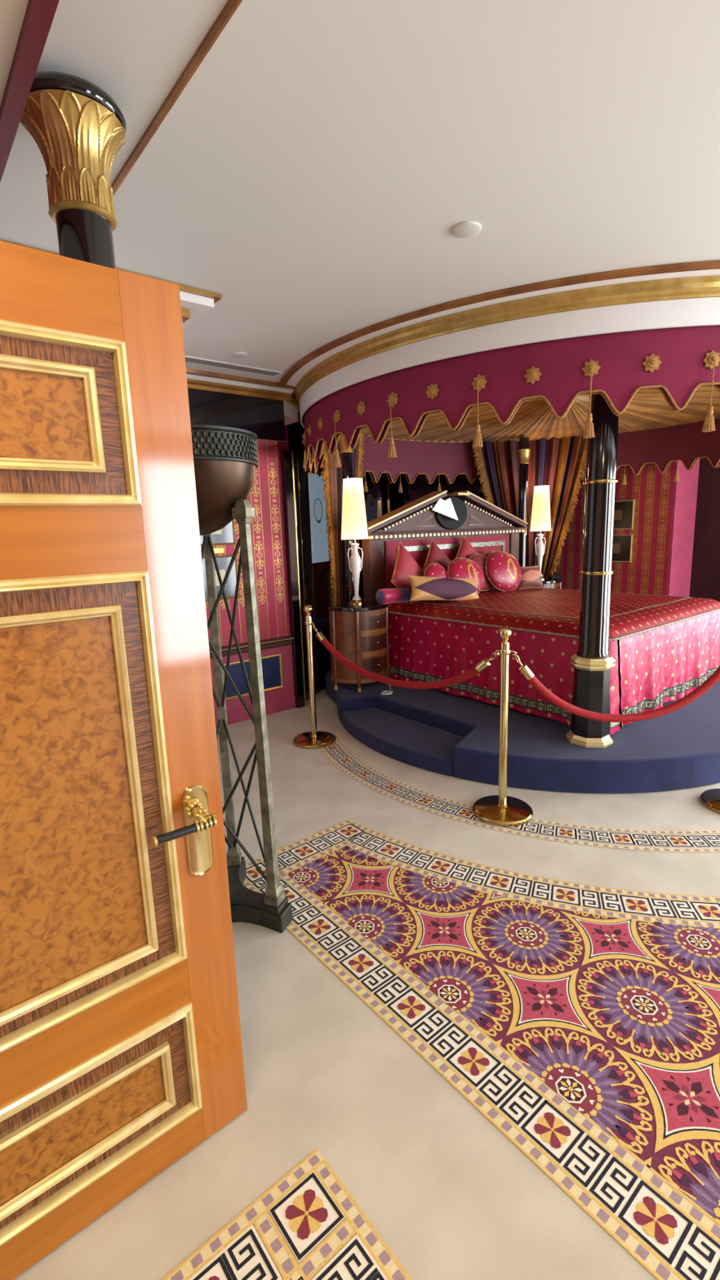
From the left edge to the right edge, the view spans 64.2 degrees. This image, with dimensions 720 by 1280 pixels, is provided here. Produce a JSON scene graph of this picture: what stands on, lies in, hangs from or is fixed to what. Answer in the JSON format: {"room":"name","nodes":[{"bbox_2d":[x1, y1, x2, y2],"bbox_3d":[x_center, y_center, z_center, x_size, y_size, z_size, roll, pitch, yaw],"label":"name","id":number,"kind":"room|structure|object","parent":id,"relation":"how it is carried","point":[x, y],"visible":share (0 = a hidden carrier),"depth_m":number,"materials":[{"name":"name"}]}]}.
{"room":"luxury bedroom","nodes":[
{"label":"luxury bedroom","id":0,"kind":"room"},
{"bbox_2d":[0,0,28,106],"bbox_3d":[-0.476,-0.846,-0.338,1.488,0.219,7.500,-11,14,-38],"label":"ceiling","id":1,"kind":"structure","parent":0,"point":[12,12],"depth_m":0.92,"materials":[{"name":"white paint"}]},
{"bbox_2d":[187,388,285,448],"bbox_3d":[-1.478,-1.501,3.662,2.080,0.369,0.398,-11,14,-38],"label":"wall","id":2,"kind":"structure","parent":0,"point":[264,417],"depth_m":3.94,"materials":[{"name":"black paint"}]},
{"bbox_2d":[0,0,59,182],"bbox_3d":[0.110,-0.948,0.133,0.030,0.234,7.500,-11,14,-38],"label":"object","id":3,"kind":"structure","parent":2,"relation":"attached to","point":[39,15],"depth_m":0.97,"materials":[{"name":"red paint"}]},
{"bbox_2d":[0,240,222,303],"bbox_3d":[-1.373,-1.491,2.648,0.985,0.014,1.245,-11,14,-38],"label":"trim","id":4,"kind":"structure","parent":2,"relation":"attached to","point":[215,296],"depth_m":2.40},
{"bbox_2d":[181,307,190,323],"bbox_3d":[-1.445,-1.432,2.667,0.880,0.034,1.140,-11,14,-38],"label":"trim","id":5,"kind":"structure","parent":2,"relation":"attached to","point":[184,312],"depth_m":2.50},
{"bbox_2d":[179,290,214,329],"bbox_3d":[-1.390,-1.467,2.655,0.960,0.033,1.220,-11,14,-38],"label":"trim","id":6,"kind":"structure","parent":2,"relation":"attached to","point":[198,306],"depth_m":2.47,"materials":[{"name":"white paint"}]},
{"bbox_2d":[186,378,291,401],"bbox_3d":[-1.324,-1.594,3.480,2.120,0.045,0.050,-11,14,-38],"label":"trim","id":7,"kind":"structure","parent":2,"relation":"attached to","point":[192,384],"depth_m":3.87,"materials":[{"name":"gold metal"}]},
{"bbox_2d":[186,373,293,393],"bbox_3d":[-1.316,-1.625,3.463,2.120,0.020,0.080,-11,14,-38],"label":"trim","id":8,"kind":"structure","parent":2,"relation":"attached to","point":[188,375],"depth_m":3.83,"materials":[{"name":"white paint"}]},
{"bbox_2d":[186,368,295,389],"bbox_3d":[-1.288,-1.640,3.424,2.120,0.020,0.070,-11,14,-38],"label":"trim","id":9,"kind":"structure","parent":2,"relation":"attached to","point":[192,371],"depth_m":3.77,"materials":[{"name":"brown metal"}]},
{"bbox_2d":[257,438,285,442],"bbox_3d":[-1.344,-1.298,3.542,2.081,0.006,0.005,-11,14,-38],"label":"trim","id":10,"kind":"structure","parent":2,"relation":"attached to","point":[257,438],"depth_m":4.11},
{"bbox_2d":[278,260,719,386],"bbox_3d":[1.944,-1.866,4.057,4.444,0.019,3.333,-11,14,-38],"label":"trim","id":11,"kind":"structure","parent":2,"relation":"attached to","point":[710,264],"depth_m":2.52,"materials":[{"name":"brown wood"}]},
{"bbox_2d":[286,269,719,394],"bbox_3d":[1.885,-1.882,4.127,4.340,0.010,3.415,-11,14,-38],"label":"trim","id":12,"kind":"structure","parent":2,"relation":"attached to","point":[294,380],"depth_m":2.64,"materials":[{"name":"white paint"}]},
{"bbox_2d":[293,275,719,413],"bbox_3d":[1.593,-1.900,4.488,4.200,0.069,4.200,-11,14,-38],"label":"trim","id":13,"kind":"structure","parent":2,"relation":"attached to","point":[704,286],"depth_m":2.63,"materials":[{"name":"gold metal"}]},
{"bbox_2d":[299,297,719,428],"bbox_3d":[1.596,-1.812,4.505,4.120,0.108,4.120,-11,14,-38],"label":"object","id":14,"kind":"structure","parent":2,"relation":"attached to","point":[694,312],"depth_m":2.66,"materials":[{"name":"white paint"}]},
{"bbox_2d":[200,425,304,728],"bbox_3d":[-1.478,-0.494,4.121,2.360,2.520,0.155,-11,14,-38],"label":"wall","id":15,"kind":"structure","parent":0,"point":[266,496],"depth_m":4.68,"materials":[{"name":"red fabric"}]},
{"bbox_2d":[200,519,235,546],"bbox_3d":[-1.094,-0.855,4.334,0.320,0.277,0.022,-11,14,-38],"label":"framed picture","id":16,"kind":"object","parent":15,"relation":"attached to","point":[226,535],"visible":0.31,"depth_m":4.39},
{"bbox_2d":[211,528,222,534],"bbox_3d":[-1.094,-0.855,4.334,0.100,0.110,0.001,-11,14,-38],"label":"print","id":17,"kind":"object","parent":16,"relation":"attached to","point":[219,532],"depth_m":4.36,"materials":[{"name":"beige paper"}]},
{"bbox_2d":[213,547,224,553],"bbox_3d":[-1.084,-0.681,4.377,0.100,0.045,0.011,-11,14,-38],"label":"plaque","id":18,"kind":"object","parent":15,"relation":"attached to","point":[217,550],"visible":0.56,"depth_m":4.38,"materials":[{"name":"gold metal"}]},
{"bbox_2d":[202,555,239,601],"bbox_3d":[-1.082,-0.477,4.406,0.320,0.337,0.022,-11,14,-38],"label":"framed picture","id":19,"kind":"object","parent":15,"relation":"attached to","point":[223,561],"visible":0.36,"depth_m":4.43},
{"bbox_2d":[214,569,226,586],"bbox_3d":[-1.082,-0.477,4.406,0.110,0.121,0.001,-11,14,-38],"label":"print","id":20,"kind":"object","parent":19,"relation":"attached to","point":[223,572],"depth_m":4.41,"materials":[{"name":"beige paper"}]},
{"bbox_2d":[208,635,293,658],"bbox_3d":[-1.220,0.120,4.377,1.700,0.080,0.044,-11,14,-38],"label":"trim","id":21,"kind":"structure","parent":15,"relation":"attached to","point":[288,642],"depth_m":4.72,"materials":[{"name":"paint"}]},
{"bbox_2d":[222,653,284,701],"bbox_3d":[-0.870,0.299,4.699,0.548,0.297,0.020,-11,14,-38],"label":"wall panel","id":22,"kind":"object","parent":15,"relation":"attached to","point":[272,665],"visible":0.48,"depth_m":4.74,"materials":[{"name":"blue paint"}]},
{"bbox_2d":[291,450,306,706],"bbox_3d":[-0.526,-0.476,4.847,0.012,2.150,0.040,-11,14,-38],"label":"trim","id":23,"kind":"structure","parent":15,"relation":"attached to","point":[291,451],"depth_m":4.82,"materials":[{"name":"gold metal"}]},
{"bbox_2d":[283,394,298,425],"bbox_3d":[-0.649,-1.768,4.425,0.218,0.184,0.584,-11,14,-38],"label":"wall","id":24,"kind":"structure","parent":0,"point":[291,411],"depth_m":4.29,"materials":[{"name":"white paint"}]},
{"bbox_2d":[285,396,299,407],"bbox_3d":[-0.499,-1.767,4.241,0.027,0.040,0.279,1,11,16],"label":"trim","id":25,"kind":"structure","parent":24,"relation":"attached to","point":[292,401],"depth_m":4.24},
{"bbox_2d":[287,411,321,475],"bbox_3d":[-0.485,-0.749,5.287,0.080,2.519,0.900,2,12,21],"label":"wall","id":26,"kind":"structure","parent":0,"point":[295,430],"depth_m":4.91,"materials":[{"name":"black paint"}]},
{"bbox_2d":[0,0,719,412],"bbox_3d":[2.232,-1.653,2.569,9.500,0.100,8.900,-11,14,-38],"label":"ceiling","id":27,"kind":"structure","parent":0,"point":[314,173],"depth_m":1.58,"materials":[{"name":"white paint"}]},
{"bbox_2d":[111,0,242,196],"bbox_3d":[0.858,-1.023,-0.207,0.020,0.009,6.050,-11,14,-38],"label":"trim","id":28,"kind":"structure","parent":27,"relation":"attached to","point":[231,6],"depth_m":1.31,"materials":[{"name":"brown stained wood"}]},
{"bbox_2d":[185,355,283,376],"bbox_3d":[-0.976,-1.650,3.388,1.160,0.008,0.100,-11,14,-38],"label":"ceiling vent","id":29,"kind":"object","parent":27,"relation":"in","point":[188,358],"visible":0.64,"depth_m":3.52,"materials":[{"name":"white metal"}]},
{"bbox_2d":[231,351,248,357],"bbox_3d":[-0.692,-1.643,3.311,0.090,0.010,0.090,-11,14,-38],"label":"ceiling sensor","id":30,"kind":"object","parent":27,"relation":"attached to","point":[237,354],"visible":1,"depth_m":3.29,"materials":[{"name":"white plastic"}]},
{"bbox_2d":[451,221,481,238],"bbox_3d":[0.371,-1.428,2.002,0.104,0.010,0.104,-11,14,-38],"label":"ceiling speaker","id":31,"kind":"object","parent":27,"relation":"attached to","point":[465,229],"visible":1,"depth_m":1.99,"materials":[{"name":"white plastic"}]},
{"bbox_2d":[302,324,719,493],"bbox_3d":[1.603,-1.627,4.539,4.119,0.614,4.147,4,12,26],"label":"canopy","id":32,"kind":"object","parent":27,"relation":"attached to","point":[662,385],"visible":0.75,"depth_m":3.09,"materials":[{"name":"red fabric"}]},
{"bbox_2d":[320,431,365,605],"bbox_3d":[-0.088,-0.950,5.378,0.202,2.023,0.841,3,12,24],"label":"curtain","id":33,"kind":"object","parent":32,"relation":"hanging from","point":[332,490],"visible":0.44,"depth_m":5.19,"materials":[{"name":"multicoloured fabric"}]},
{"bbox_2d":[471,435,587,577],"bbox_3d":[1.901,-1.306,6.504,1.266,1.874,0.241,0,11,9],"label":"curtain","id":34,"kind":"object","parent":32,"relation":"hanging from","point":[558,464],"visible":0.51,"depth_m":6.43,"materials":[{"name":"multicoloured fabric"}]},
{"bbox_2d":[13,688,719,1279],"bbox_3d":[2.315,0.919,3.060,9.500,0.100,8.900,-11,14,-38],"label":"floor","id":35,"kind":"structure","parent":0,"point":[451,1197],"depth_m":1.53,"materials":[{"name":"beige stone"}]},
{"bbox_2d":[20,71,126,269],"bbox_3d":[-0.634,-0.022,1.573,0.236,2.494,0.236,-11,14,-38],"label":"column","id":36,"kind":"structure","parent":35,"relation":"on","point":[78,130],"depth_m":1.31,"materials":[{"name":"gold metal"}]},
{"bbox_2d":[0,240,247,1279],"bbox_3d":[-0.679,0.334,1.031,0.932,1.984,0.120,-11,14,-38],"label":"door","id":37,"kind":"structure","parent":35,"relation":"on","point":[121,1046],"depth_m":1.16,"materials":[{"name":"brown wood"}]},
{"bbox_2d":[191,424,292,933],"bbox_3d":[-0.574,0.200,2.151,0.483,1.838,0.476,-8,12,-27],"label":"tripod stand","id":38,"kind":"object","parent":35,"relation":"on","point":[225,459],"visible":0.53,"depth_m":2.09,"materials":[{"name":"metal"}]},
{"bbox_2d":[193,459,255,535],"bbox_3d":[-0.572,-0.486,2.014,0.418,0.235,0.418,-11,14,-38],"label":"bowl","id":39,"kind":"object","parent":38,"relation":"on","point":[224,487],"depth_m":1.90,"materials":[{"name":"brown metal"}]},
{"bbox_2d":[161,1148,412,1279],"bbox_3d":[-0.146,1.471,0.307,1.500,0.002,1.700,-11,14,-38],"label":"carpet corner","id":40,"kind":"object","parent":35,"relation":"on","point":[310,1201],"visible":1,"depth_m":1.24,"materials":[{"name":"carpet"}]},
{"bbox_2d":[288,438,333,701],"bbox_3d":[-0.420,-0.620,5.293,0.044,2.260,0.870,2,12,21],"label":"screen","id":41,"kind":"object","parent":35,"relation":"on","point":[313,556],"visible":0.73,"depth_m":5.26,"materials":[{"name":"black paint"}]},
{"bbox_2d":[312,570,331,680],"bbox_3d":[-0.366,-0.142,5.528,0.011,1.030,0.429,2,12,21],"label":"mirror","id":42,"kind":"object","parent":41,"relation":"attached to","point":[322,584],"depth_m":5.52,"materials":[{"name":"grey mirror"}]},
{"bbox_2d":[243,818,719,1279],"bbox_3d":[1.579,1.015,2.404,3.138,0.003,3.062,-11,14,-38],"label":"patterned carpet","id":43,"kind":"object","parent":35,"relation":"on","point":[489,937],"visible":0.99,"depth_m":1.83,"materials":[{"name":"carpet"}]},
{"bbox_2d":[472,626,533,826],"bbox_3d":[0.743,0.426,2.965,0.314,1.003,0.314,-11,14,-38],"label":"stanchion","id":44,"kind":"object","parent":35,"relation":"on","point":[501,809],"visible":1,"depth_m":2.97,"materials":[{"name":"gold metal"}]},
{"bbox_2d":[515,654,719,722],"bbox_3d":[1.353,0.240,2.930,1.129,0.375,0.051,-2,11,0],"label":"rope","id":45,"kind":"object","parent":44,"relation":"hanging from","point":[527,673],"visible":1,"depth_m":2.93,"materials":[{"name":"red fabric"}]},
{"bbox_2d":[318,731,719,852],"bbox_3d":[1.215,0.857,3.291,3.667,0.002,1.200,2,11,18],"label":"carpet border","id":46,"kind":"object","parent":35,"relation":"on","point":[334,750],"visible":0.87,"depth_m":2.89,"materials":[{"name":"carpet"}]},
{"bbox_2d":[293,604,336,749],"bbox_3d":[-0.347,0.246,4.091,0.314,1.003,0.314,-11,14,-38],"label":"stanchion","id":47,"kind":"object","parent":46,"relation":"on","point":[314,739],"visible":1,"depth_m":4.09,"materials":[{"name":"gold metal"}]},
{"bbox_2d":[313,625,495,688],"bbox_3d":[0.191,0.130,3.489,0.049,0.301,1.472,-12,15,-42],"label":"rope","id":48,"kind":"object","parent":47,"relation":"hanging from","point":[484,664],"visible":1,"depth_m":3.40,"materials":[{"name":"red fabric"}]},
{"bbox_2d":[325,669,719,793],"bbox_3d":[1.614,0.367,5.270,4.088,0.200,3.899,-11,14,-38],"label":"platform","id":49,"kind":"object","parent":35,"relation":"on","point":[433,730],"visible":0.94,"depth_m":3.58,"materials":[{"name":"blue carpet"}]},
{"bbox_2d":[338,434,354,604],"bbox_3d":[-0.088,-0.767,5.045,0.140,2.220,0.140,-11,14,-38],"label":"column","id":50,"kind":"structure","parent":49,"relation":"on","point":[346,454],"depth_m":4.93,"materials":[{"name":"black paint"}]},
{"bbox_2d":[327,600,389,693],"bbox_3d":[0.050,0.051,4.789,0.534,0.700,0.331,-11,14,-38],"label":"nightstand","id":51,"kind":"object","parent":49,"relation":"on","point":[359,633],"visible":0.9,"depth_m":4.65,"materials":[{"name":"brown wood"}]},
{"bbox_2d":[341,478,368,604],"bbox_3d":[-0.042,-0.805,4.730,0.224,1.010,0.221,-11,14,-38],"label":"table lamp","id":52,"kind":"object","parent":51,"relation":"on","point":[353,526],"visible":1,"depth_m":4.62,"materials":[{"name":"white fabric"}]},
{"bbox_2d":[380,684,392,694],"bbox_3d":[0.237,0.385,4.675,0.095,0.070,0.248,2,11,18],"label":"coiled cable","id":53,"kind":"object","parent":49,"relation":"on","point":[384,691],"visible":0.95,"depth_m":4.62,"materials":[{"name":"white plastic"}]},
{"bbox_2d":[517,437,530,566],"bbox_3d":[1.804,-1.084,6.384,0.140,2.220,0.140,-11,14,-38],"label":"column","id":54,"kind":"structure","parent":49,"relation":"on","point":[524,451],"depth_m":6.25,"materials":[{"name":"black paint"}]},
{"bbox_2d":[361,490,719,734],"bbox_3d":[1.573,-0.489,4.848,2.259,1.642,2.279,-11,14,-38],"label":"canopy bed","id":55,"kind":"object","parent":49,"relation":"on","point":[663,648],"visible":0.79,"depth_m":4.36,"materials":[{"name":"fabric"}]},
{"bbox_2d":[375,587,411,604],"bbox_3d":[0.283,-0.369,4.764,0.340,0.136,0.128,-11,14,-38],"label":"bolster pillow","id":56,"kind":"object","parent":55,"relation":"on","point":[384,596],"visible":0.97,"depth_m":4.69,"materials":[{"name":"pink fabric"}]},
{"bbox_2d":[391,540,422,603],"bbox_3d":[0.413,-0.551,4.947,0.169,0.604,0.614,7,14,37],"label":"square pillow","id":57,"kind":"object","parent":55,"relation":"on","point":[405,565],"visible":0.67,"depth_m":4.84,"materials":[{"name":"red fabric"}]},
{"bbox_2d":[422,563,447,577],"bbox_3d":[0.670,-0.532,5.019,0.143,0.281,0.308,8,15,42],"label":"round cushion","id":58,"kind":"object","parent":55,"relation":"on","point":[432,570],"visible":0.4,"depth_m":4.96,"materials":[{"name":"red fabric"}]},
{"bbox_2d":[422,538,451,575],"bbox_3d":[0.726,-0.640,5.311,0.162,0.592,0.599,6,13,36],"label":"square pillow","id":59,"kind":"object","parent":55,"relation":"on","point":[434,555],"visible":0.38,"depth_m":5.24,"materials":[{"name":"fabric"}]},
{"bbox_2d":[408,575,479,600],"bbox_3d":[0.724,-0.429,4.846,0.817,0.286,0.140,-9,13,-32],"label":"lumbar pillow","id":60,"kind":"object","parent":55,"relation":"on","point":[423,588],"visible":0.98,"depth_m":4.75,"materials":[{"name":"fabric"}]},
{"bbox_2d":[447,557,484,593],"bbox_3d":[0.955,-0.570,5.172,0.469,0.346,0.198,-9,13,-33],"label":"round cushion","id":61,"kind":"object","parent":55,"relation":"on","point":[459,567],"visible":0.66,"depth_m":5.11,"materials":[{"name":"red fabric"}]},
{"bbox_2d":[455,534,478,558],"bbox_3d":[1.058,-0.722,5.573,0.163,0.595,0.598,7,14,39],"label":"square pillow","id":62,"kind":"object","parent":55,"relation":"on","point":[465,549],"visible":0.29,"depth_m":5.50,"materials":[{"name":"red fabric"}]},
{"bbox_2d":[468,553,493,591],"bbox_3d":[1.156,-0.647,5.484,0.176,0.354,0.427,8,14,42],"label":"round cushion","id":63,"kind":"object","parent":55,"relation":"on","point":[480,559],"visible":0.3,"depth_m":5.43,"materials":[{"name":"fabric"}]},
{"bbox_2d":[484,551,495,556],"bbox_3d":[1.359,-0.711,5.734,0.168,0.358,0.407,8,15,42],"label":"round cushion","id":64,"kind":"object","parent":55,"relation":"on","point":[489,553],"visible":0.08,"depth_m":5.68,"materials":[{"name":"red fabric"}]},
{"bbox_2d":[484,551,521,591],"bbox_3d":[1.381,-0.662,5.524,0.470,0.388,0.211,-8,13,-31],"label":"round cushion","id":65,"kind":"object","parent":55,"relation":"on","point":[503,571],"visible":0.99,"depth_m":5.43,"materials":[{"name":"red fabric"}]},
{"bbox_2d":[516,564,544,589],"bbox_3d":[1.679,-0.623,5.726,0.306,0.229,0.170,-4,11,-13],"label":"pillow","id":66,"kind":"object","parent":55,"relation":"on","point":[531,578],"visible":0.76,"depth_m":5.66,"materials":[{"name":"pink fabric"}]},
{"bbox_2d":[387,586,719,638],"bbox_3d":[1.583,-0.308,4.852,1.940,0.094,2.090,-11,14,-38],"label":"bedspread","id":67,"kind":"object","parent":55,"relation":"on","point":[554,613],"depth_m":4.33,"materials":[{"name":"red fabric"}]},
{"bbox_2d":[542,577,561,588],"bbox_3d":[2.064,-0.327,6.429,0.534,0.700,0.331,-11,14,-38],"label":"nightstand","id":68,"kind":"object","parent":49,"relation":"on","point":[548,583],"visible":0.1,"depth_m":6.24,"materials":[{"name":"brown wood"}]},
{"bbox_2d":[529,485,551,579],"bbox_3d":[1.989,-1.176,6.326,0.224,1.010,0.221,-11,14,-38],"label":"table lamp","id":69,"kind":"object","parent":68,"relation":"on","point":[540,521],"visible":0.82,"depth_m":6.21,"materials":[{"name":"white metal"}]},
{"bbox_2d":[548,572,564,578],"bbox_3d":[2.207,-0.726,6.449,0.131,0.066,0.120,-11,14,-38],"label":"telephone","id":70,"kind":"object","parent":68,"relation":"on","point":[557,575],"visible":1,"depth_m":6.42,"materials":[{"name":"black plastic"}]},
{"bbox_2d":[565,393,618,747],"bbox_3d":[1.359,-0.480,3.287,0.249,2.224,0.249,-11,14,-38],"label":"column","id":71,"kind":"structure","parent":49,"relation":"on","point":[593,663],"depth_m":3.26,"materials":[{"name":"black"}]},
{"bbox_2d":[700,788,719,813],"bbox_3d":[1.974,0.388,2.958,0.314,1.003,0.314,-11,14,-38],"label":"stanchion","id":72,"kind":"object","parent":35,"relation":"on","point":[710,798],"visible":1,"depth_m":3.07,"materials":[{"name":"gold metal"}]},
{"bbox_2d":[358,471,490,600],"bbox_3d":[1.244,-1.219,7.456,4.900,2.519,0.100,-11,14,-38],"label":"wall","id":73,"kind":"structure","parent":0,"point":[383,497],"depth_m":6.65,"materials":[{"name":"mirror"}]},
{"bbox_2d":[553,462,675,595],"bbox_3d":[2.655,-1.192,7.074,0.102,2.519,2.260,-11,14,-38],"label":"wall","id":74,"kind":"structure","parent":0,"point":[651,490],"depth_m":6.40,"materials":[{"name":"red fabric"}]},
{"bbox_2d":[612,533,632,562],"bbox_3d":[2.954,-1.059,6.630,0.022,0.315,0.370,-11,14,-38],"label":"framed picture","id":75,"kind":"object","parent":74,"relation":"attached to","point":[622,544],"visible":0.62,"depth_m":6.57,"materials":[{"name":"gold"}]},
{"bbox_2d":[613,543,620,553],"bbox_3d":[2.954,-1.059,6.630,0.001,0.114,0.104,-11,14,-38],"label":"print","id":76,"kind":"object","parent":75,"relation":"attached to","point":[616,547],"depth_m":6.62,"materials":[{"name":"brown paper"}]},
{"bbox_2d":[613,499,635,529],"bbox_3d":[2.942,-1.427,6.560,0.022,0.325,0.370,-11,14,-38],"label":"framed picture","id":77,"kind":"object","parent":74,"relation":"attached to","point":[624,509],"visible":0.62,"depth_m":6.50,"materials":[{"name":"gold"}]},
{"bbox_2d":[614,510,622,519],"bbox_3d":[2.942,-1.427,6.560,0.001,0.114,0.104,-11,14,-38],"label":"print","id":78,"kind":"object","parent":77,"relation":"attached to","point":[618,513],"depth_m":6.55,"materials":[{"name":"brown paper"}]},
{"bbox_2d":[619,461,675,467],"bbox_3d":[2.581,-2.038,6.874,0.019,0.060,2.260,-11,14,-38],"label":"trim","id":79,"kind":"structure","parent":74,"relation":"attached to","point":[673,461],"depth_m":6.38,"materials":[{"name":"paint"}]},
{"bbox_2d":[666,458,699,596],"bbox_3d":[3.556,-1.081,6.340,0.549,2.519,0.029,-11,14,-38],"label":"wall","id":80,"kind":"structure","parent":0,"point":[685,491],"depth_m":6.28,"materials":[{"name":"paint"}]},
{"bbox_2d":[688,457,719,602],"bbox_3d":[4.251,-1.040,6.008,0.100,2.519,1.430,-11,14,-38],"label":"wall","id":81,"kind":"structure","parent":0,"point":[705,566],"depth_m":6.38,"materials":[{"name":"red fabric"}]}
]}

